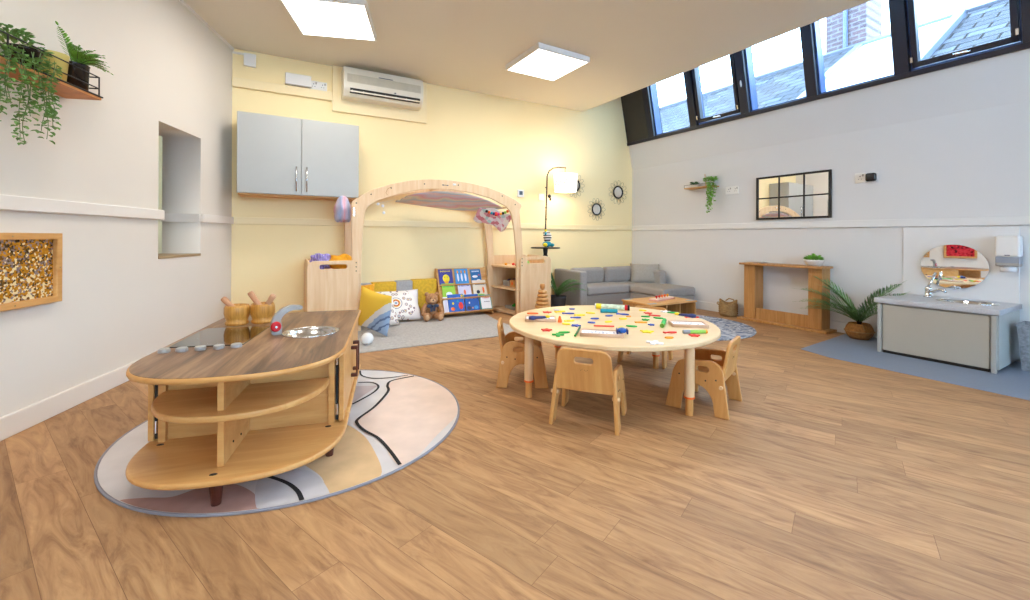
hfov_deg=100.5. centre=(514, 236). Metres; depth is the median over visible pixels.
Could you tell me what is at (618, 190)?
mirror glass
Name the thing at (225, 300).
pestle
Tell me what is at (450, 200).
cloth
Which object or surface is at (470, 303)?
picture book
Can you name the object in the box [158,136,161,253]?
wall
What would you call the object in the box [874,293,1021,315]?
countertop
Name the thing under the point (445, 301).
art
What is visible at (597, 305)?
tube
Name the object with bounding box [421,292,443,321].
teddy bear
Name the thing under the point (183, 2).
trim
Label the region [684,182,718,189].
wall shelf
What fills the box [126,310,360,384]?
countertop
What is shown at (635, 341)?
round table
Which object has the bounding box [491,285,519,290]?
shelf
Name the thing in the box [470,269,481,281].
picture book
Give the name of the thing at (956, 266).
oval mirror
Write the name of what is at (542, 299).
stacking toy
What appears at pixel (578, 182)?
sunburst mirror
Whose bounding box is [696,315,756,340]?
rug
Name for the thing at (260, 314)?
mortar
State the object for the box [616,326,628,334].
toy figure
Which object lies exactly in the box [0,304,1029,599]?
floor
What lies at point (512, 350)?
chair
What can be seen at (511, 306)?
tray
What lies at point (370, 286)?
cushion
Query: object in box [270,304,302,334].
tap
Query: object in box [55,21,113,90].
potted fern
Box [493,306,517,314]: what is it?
shelf
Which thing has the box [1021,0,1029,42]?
window
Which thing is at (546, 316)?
scoop
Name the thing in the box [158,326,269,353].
cooktop
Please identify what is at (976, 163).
wall
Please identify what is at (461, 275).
picture book
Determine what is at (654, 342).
foam shape
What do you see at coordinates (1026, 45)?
trim
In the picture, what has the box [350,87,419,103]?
air vent
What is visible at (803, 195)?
mirror
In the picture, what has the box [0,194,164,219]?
trim
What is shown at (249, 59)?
junction box
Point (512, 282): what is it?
toy box
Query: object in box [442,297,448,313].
picture book
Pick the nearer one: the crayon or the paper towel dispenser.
the crayon
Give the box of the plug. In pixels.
[865,172,877,182]
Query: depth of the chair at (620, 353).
2.83 m
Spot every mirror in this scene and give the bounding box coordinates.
[570,177,583,197]
[588,199,604,220]
[609,182,625,203]
[756,169,831,219]
[920,244,989,288]
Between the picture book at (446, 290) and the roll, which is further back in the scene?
the picture book at (446, 290)
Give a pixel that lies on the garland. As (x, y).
(486, 211)
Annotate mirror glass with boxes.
[593,205,599,213]
[615,187,621,196]
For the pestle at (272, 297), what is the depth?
2.02 m
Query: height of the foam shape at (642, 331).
0.006 m
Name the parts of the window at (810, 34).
frame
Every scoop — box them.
[529,315,549,319]
[674,312,695,317]
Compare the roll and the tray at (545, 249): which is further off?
the tray at (545, 249)
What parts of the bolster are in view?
cushion panel, cushion panel, cushion panel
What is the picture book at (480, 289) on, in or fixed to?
on the book display
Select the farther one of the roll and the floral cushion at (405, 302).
the floral cushion at (405, 302)
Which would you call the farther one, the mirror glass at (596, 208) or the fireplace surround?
the mirror glass at (596, 208)
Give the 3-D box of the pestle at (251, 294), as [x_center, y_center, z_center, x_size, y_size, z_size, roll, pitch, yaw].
[-1.234,0.312,2.047,0.081,0.109,0.029,0,0,-11]
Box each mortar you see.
[224,303,249,325]
[250,302,274,323]
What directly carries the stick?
on the round table at (635, 341)
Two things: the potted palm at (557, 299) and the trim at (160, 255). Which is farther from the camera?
the potted palm at (557, 299)
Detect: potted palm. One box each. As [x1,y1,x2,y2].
[551,272,586,306]
[794,276,904,339]
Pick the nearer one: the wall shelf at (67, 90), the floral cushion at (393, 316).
the wall shelf at (67, 90)
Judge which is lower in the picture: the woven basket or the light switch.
the woven basket
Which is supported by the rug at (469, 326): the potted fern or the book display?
the book display
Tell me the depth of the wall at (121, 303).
2.36 m
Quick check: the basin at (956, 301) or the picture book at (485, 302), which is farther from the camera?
the picture book at (485, 302)
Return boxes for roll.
[600,309,617,312]
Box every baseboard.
[0,359,139,440]
[696,301,876,337]
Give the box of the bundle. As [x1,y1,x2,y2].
[333,196,350,222]
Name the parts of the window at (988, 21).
rooflight frame, rooflight glass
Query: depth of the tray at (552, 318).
2.39 m
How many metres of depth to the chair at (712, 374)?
2.06 m
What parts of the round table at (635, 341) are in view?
leg, leg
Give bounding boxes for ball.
[361,332,373,344]
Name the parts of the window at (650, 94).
frame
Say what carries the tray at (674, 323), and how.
on the round table at (635, 341)
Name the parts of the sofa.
arm, seat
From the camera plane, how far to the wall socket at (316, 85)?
3.97 m
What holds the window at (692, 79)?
in the wall at (1004, 79)
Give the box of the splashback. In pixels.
[903,226,1019,361]
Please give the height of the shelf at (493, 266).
0.018 m
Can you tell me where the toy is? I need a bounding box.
[543,229,553,246]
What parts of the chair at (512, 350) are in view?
backrest, panel, panel, seat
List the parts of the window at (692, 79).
frame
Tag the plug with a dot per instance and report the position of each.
(871, 177)
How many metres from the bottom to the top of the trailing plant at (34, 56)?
0.477 m
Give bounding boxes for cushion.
[358,286,391,335]
[361,284,373,291]
[366,297,399,329]
[377,289,422,319]
[570,267,603,282]
[587,282,629,295]
[603,266,631,281]
[617,281,694,296]
[630,263,658,282]
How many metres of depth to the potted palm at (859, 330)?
3.48 m
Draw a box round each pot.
[41,49,69,81]
[67,61,89,90]
[551,295,565,306]
[844,321,874,339]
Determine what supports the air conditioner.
attached to the wall at (506, 146)
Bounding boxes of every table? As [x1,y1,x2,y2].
[509,305,720,415]
[622,297,696,313]
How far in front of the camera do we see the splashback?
3.08 m
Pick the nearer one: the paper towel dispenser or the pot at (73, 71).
the pot at (73, 71)
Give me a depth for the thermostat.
5.00 m
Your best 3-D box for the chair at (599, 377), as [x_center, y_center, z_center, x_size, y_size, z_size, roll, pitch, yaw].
[0.341,0.651,1.955,0.304,0.342,0.285,0,0,21]
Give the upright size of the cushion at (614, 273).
0.200 m
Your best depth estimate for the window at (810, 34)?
3.83 m
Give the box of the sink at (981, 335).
[874,272,1021,373]
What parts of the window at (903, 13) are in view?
frame, handle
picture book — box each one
[438,269,452,284]
[441,283,455,296]
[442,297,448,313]
[447,294,464,311]
[454,269,468,283]
[457,285,471,296]
[464,294,479,310]
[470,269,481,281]
[472,280,486,295]
[479,294,492,309]
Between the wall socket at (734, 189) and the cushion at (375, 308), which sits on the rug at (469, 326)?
the cushion at (375, 308)
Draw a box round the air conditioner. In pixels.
[341,66,422,110]
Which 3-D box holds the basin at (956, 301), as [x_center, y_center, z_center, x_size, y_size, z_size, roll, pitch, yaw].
[3.068,0.461,2.912,0.244,0.042,0.284,0,0,0]
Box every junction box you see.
[232,51,255,67]
[285,72,311,88]
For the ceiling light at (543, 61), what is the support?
attached to the ceiling
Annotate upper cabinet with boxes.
[237,111,358,200]
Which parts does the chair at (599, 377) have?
panel, backrest, panel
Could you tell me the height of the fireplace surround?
0.575 m
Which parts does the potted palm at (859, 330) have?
rope trim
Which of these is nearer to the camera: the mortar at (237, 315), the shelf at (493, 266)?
the mortar at (237, 315)
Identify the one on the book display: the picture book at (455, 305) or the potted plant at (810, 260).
the picture book at (455, 305)
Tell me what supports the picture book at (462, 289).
on the book display
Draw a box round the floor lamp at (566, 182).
[531,167,577,255]
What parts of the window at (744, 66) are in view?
frame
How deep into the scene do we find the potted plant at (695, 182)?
4.93 m
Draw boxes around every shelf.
[0,30,102,99]
[151,378,329,423]
[491,264,519,268]
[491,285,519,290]
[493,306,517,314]
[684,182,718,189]
[739,262,832,268]
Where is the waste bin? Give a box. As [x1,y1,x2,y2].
[1016,321,1029,371]
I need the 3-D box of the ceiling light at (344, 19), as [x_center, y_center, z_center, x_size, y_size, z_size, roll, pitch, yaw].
[-1.322,-1.582,3.090,0.550,0.050,0.550,0,0,-11]
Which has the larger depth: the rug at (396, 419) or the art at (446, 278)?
the art at (446, 278)
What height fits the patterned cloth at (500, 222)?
0.285 m
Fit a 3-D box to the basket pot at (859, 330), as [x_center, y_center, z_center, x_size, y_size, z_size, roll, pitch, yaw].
[2.823,0.771,3.512,0.196,0.128,0.196,0,0,0]
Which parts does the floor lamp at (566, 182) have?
lamp shade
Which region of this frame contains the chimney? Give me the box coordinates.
[826,0,881,52]
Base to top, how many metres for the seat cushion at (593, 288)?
0.105 m
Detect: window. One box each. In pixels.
[642,83,689,137]
[660,0,1020,132]
[683,53,740,126]
[734,46,805,113]
[800,0,893,97]
[889,0,1022,75]
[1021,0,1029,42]
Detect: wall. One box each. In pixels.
[0,0,231,416]
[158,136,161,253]
[231,48,631,312]
[629,48,1029,169]
[632,101,1029,361]
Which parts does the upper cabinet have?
cabinet door, door handle, door handle, cabinet door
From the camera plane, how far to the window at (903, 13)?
3.24 m
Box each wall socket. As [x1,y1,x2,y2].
[309,80,326,90]
[726,186,738,194]
[855,173,865,182]
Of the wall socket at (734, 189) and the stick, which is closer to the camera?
the stick
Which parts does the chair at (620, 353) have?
panel, backrest, panel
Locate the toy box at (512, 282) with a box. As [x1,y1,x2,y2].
[510,280,515,287]
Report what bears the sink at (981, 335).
on the floor
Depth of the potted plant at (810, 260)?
3.80 m
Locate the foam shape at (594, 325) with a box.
[594,325,613,326]
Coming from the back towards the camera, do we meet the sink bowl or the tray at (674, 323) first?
the tray at (674, 323)
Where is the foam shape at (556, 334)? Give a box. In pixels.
[552,333,563,336]
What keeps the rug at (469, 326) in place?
on the floor
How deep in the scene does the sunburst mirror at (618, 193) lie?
5.73 m
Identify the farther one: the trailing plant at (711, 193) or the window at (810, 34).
the trailing plant at (711, 193)
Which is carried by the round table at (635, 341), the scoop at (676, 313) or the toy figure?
the scoop at (676, 313)
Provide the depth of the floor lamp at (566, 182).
4.91 m
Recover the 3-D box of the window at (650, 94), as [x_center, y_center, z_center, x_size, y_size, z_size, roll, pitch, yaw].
[1.860,-1.795,5.229,0.389,1.056,0.620,0,0,-31]
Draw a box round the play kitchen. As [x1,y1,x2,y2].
[125,304,360,506]
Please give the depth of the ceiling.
3.41 m
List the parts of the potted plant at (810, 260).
pot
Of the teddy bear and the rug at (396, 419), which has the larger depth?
the teddy bear
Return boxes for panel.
[0,233,62,311]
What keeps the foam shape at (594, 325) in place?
on the round table at (635, 341)
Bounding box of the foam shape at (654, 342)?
[646,340,663,344]
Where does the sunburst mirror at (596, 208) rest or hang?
attached to the wall at (506, 146)
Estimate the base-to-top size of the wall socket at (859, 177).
0.084 m
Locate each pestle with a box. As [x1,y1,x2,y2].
[221,297,234,305]
[247,291,261,304]
[265,294,275,304]
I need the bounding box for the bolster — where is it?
[361,278,436,310]
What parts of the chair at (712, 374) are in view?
panel, seat, panel, backrest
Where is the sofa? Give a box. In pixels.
[554,266,694,305]
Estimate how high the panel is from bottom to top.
0.310 m
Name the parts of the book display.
panel, panel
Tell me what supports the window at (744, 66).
in the wall at (1004, 79)
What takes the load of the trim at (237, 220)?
attached to the wall at (506, 146)
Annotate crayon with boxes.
[682,330,707,333]
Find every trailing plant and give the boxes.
[0,23,61,144]
[703,176,717,212]
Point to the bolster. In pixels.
(429, 285)
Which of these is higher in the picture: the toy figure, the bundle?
the bundle
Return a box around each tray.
[503,278,515,285]
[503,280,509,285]
[505,303,514,309]
[525,315,555,321]
[531,247,559,255]
[580,328,623,337]
[668,320,708,327]
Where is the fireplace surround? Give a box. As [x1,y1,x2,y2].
[737,262,836,333]
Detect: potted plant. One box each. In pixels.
[690,181,699,186]
[803,253,823,265]
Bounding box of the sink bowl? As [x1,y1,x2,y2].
[282,326,338,337]
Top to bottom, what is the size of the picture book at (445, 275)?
0.163 m
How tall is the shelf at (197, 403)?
0.020 m
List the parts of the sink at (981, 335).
post, panel, post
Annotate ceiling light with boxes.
[280,0,376,40]
[506,42,589,80]
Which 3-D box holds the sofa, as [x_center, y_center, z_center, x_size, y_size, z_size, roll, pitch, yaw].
[1.272,0.599,5.040,1.270,0.455,1.020,0,0,-29]
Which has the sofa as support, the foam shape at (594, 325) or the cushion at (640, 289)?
the cushion at (640, 289)
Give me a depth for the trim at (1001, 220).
3.59 m
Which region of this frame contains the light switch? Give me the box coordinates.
[539,194,543,200]
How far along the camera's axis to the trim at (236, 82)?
3.80 m
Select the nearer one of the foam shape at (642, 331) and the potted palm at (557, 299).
the foam shape at (642, 331)
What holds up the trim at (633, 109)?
attached to the wall at (1004, 79)
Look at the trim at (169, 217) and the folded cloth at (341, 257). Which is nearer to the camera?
the trim at (169, 217)
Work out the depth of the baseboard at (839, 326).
4.51 m
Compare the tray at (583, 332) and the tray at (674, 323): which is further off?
the tray at (674, 323)
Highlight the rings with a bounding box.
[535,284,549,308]
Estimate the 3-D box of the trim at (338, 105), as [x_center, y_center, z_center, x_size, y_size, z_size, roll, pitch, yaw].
[-1.320,-1.395,4.242,0.909,0.425,0.030,0,0,-29]
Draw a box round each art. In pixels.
[443,275,449,281]
[444,300,447,311]
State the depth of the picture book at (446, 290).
4.41 m
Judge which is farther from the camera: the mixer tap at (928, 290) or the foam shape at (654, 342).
the mixer tap at (928, 290)
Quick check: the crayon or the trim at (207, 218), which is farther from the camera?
the trim at (207, 218)
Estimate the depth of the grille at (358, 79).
4.06 m
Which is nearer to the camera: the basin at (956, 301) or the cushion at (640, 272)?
the basin at (956, 301)
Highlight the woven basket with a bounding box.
[717,298,737,316]
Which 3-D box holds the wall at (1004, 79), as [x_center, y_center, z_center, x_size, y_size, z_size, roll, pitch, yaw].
[4.233,-1.765,1.294,0.551,1.735,11.250,0,0,-31]
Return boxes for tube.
[595,303,629,310]
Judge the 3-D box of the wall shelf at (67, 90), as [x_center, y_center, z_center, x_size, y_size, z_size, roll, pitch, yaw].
[-1.945,-0.702,1.579,0.151,0.109,0.900,0,0,-11]
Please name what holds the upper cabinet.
attached to the wall at (506, 146)
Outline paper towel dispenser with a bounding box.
[995,236,1022,271]
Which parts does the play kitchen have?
door, post, leg, board, panel, tap knob, leg, post, door, door handle, door, door handle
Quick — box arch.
[304,179,550,330]
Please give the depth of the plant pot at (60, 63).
1.84 m
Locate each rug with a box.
[94,370,459,516]
[358,312,513,352]
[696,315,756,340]
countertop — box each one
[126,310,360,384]
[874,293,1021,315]
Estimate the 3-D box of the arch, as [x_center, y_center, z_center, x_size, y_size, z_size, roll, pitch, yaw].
[-0.764,0.134,4.223,2.340,1.342,0.524,0,0,-29]
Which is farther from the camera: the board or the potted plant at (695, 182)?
the potted plant at (695, 182)
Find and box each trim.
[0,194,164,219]
[158,253,200,258]
[161,213,199,221]
[178,0,233,50]
[201,214,233,223]
[232,77,331,100]
[234,217,631,229]
[332,65,426,123]
[621,89,647,142]
[627,42,1029,145]
[632,216,1029,229]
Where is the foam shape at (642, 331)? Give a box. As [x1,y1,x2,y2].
[640,330,653,332]
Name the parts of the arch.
panel, panel, panel, panel, panel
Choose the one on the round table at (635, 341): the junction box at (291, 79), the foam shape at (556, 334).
the foam shape at (556, 334)
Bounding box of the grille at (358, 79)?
[347,73,420,92]
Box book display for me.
[435,267,493,315]
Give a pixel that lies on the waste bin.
(1023, 327)
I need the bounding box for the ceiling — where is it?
[184,0,870,111]
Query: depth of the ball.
3.17 m
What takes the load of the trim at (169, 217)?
attached to the wall at (121, 303)
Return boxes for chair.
[496,317,548,388]
[549,348,626,435]
[617,306,672,368]
[665,335,741,419]
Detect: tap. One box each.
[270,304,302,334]
[923,272,946,297]
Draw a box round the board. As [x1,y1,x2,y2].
[649,294,674,301]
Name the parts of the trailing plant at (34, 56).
pot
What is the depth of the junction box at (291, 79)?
3.86 m
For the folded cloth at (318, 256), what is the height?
0.148 m
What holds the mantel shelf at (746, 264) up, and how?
attached to the fireplace surround
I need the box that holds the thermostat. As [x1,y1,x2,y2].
[517,190,523,196]
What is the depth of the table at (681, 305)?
3.95 m
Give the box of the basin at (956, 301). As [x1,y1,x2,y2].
[936,299,998,305]
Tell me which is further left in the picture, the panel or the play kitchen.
the panel
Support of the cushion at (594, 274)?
on the sofa
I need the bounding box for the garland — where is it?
[485,210,508,215]
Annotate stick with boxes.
[660,318,666,327]
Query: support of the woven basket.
on the floor
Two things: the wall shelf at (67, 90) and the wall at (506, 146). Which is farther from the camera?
the wall at (506, 146)
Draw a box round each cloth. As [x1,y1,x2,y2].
[309,253,330,268]
[329,254,351,268]
[395,191,502,210]
[473,208,510,231]
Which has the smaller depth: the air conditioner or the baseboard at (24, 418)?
the baseboard at (24, 418)

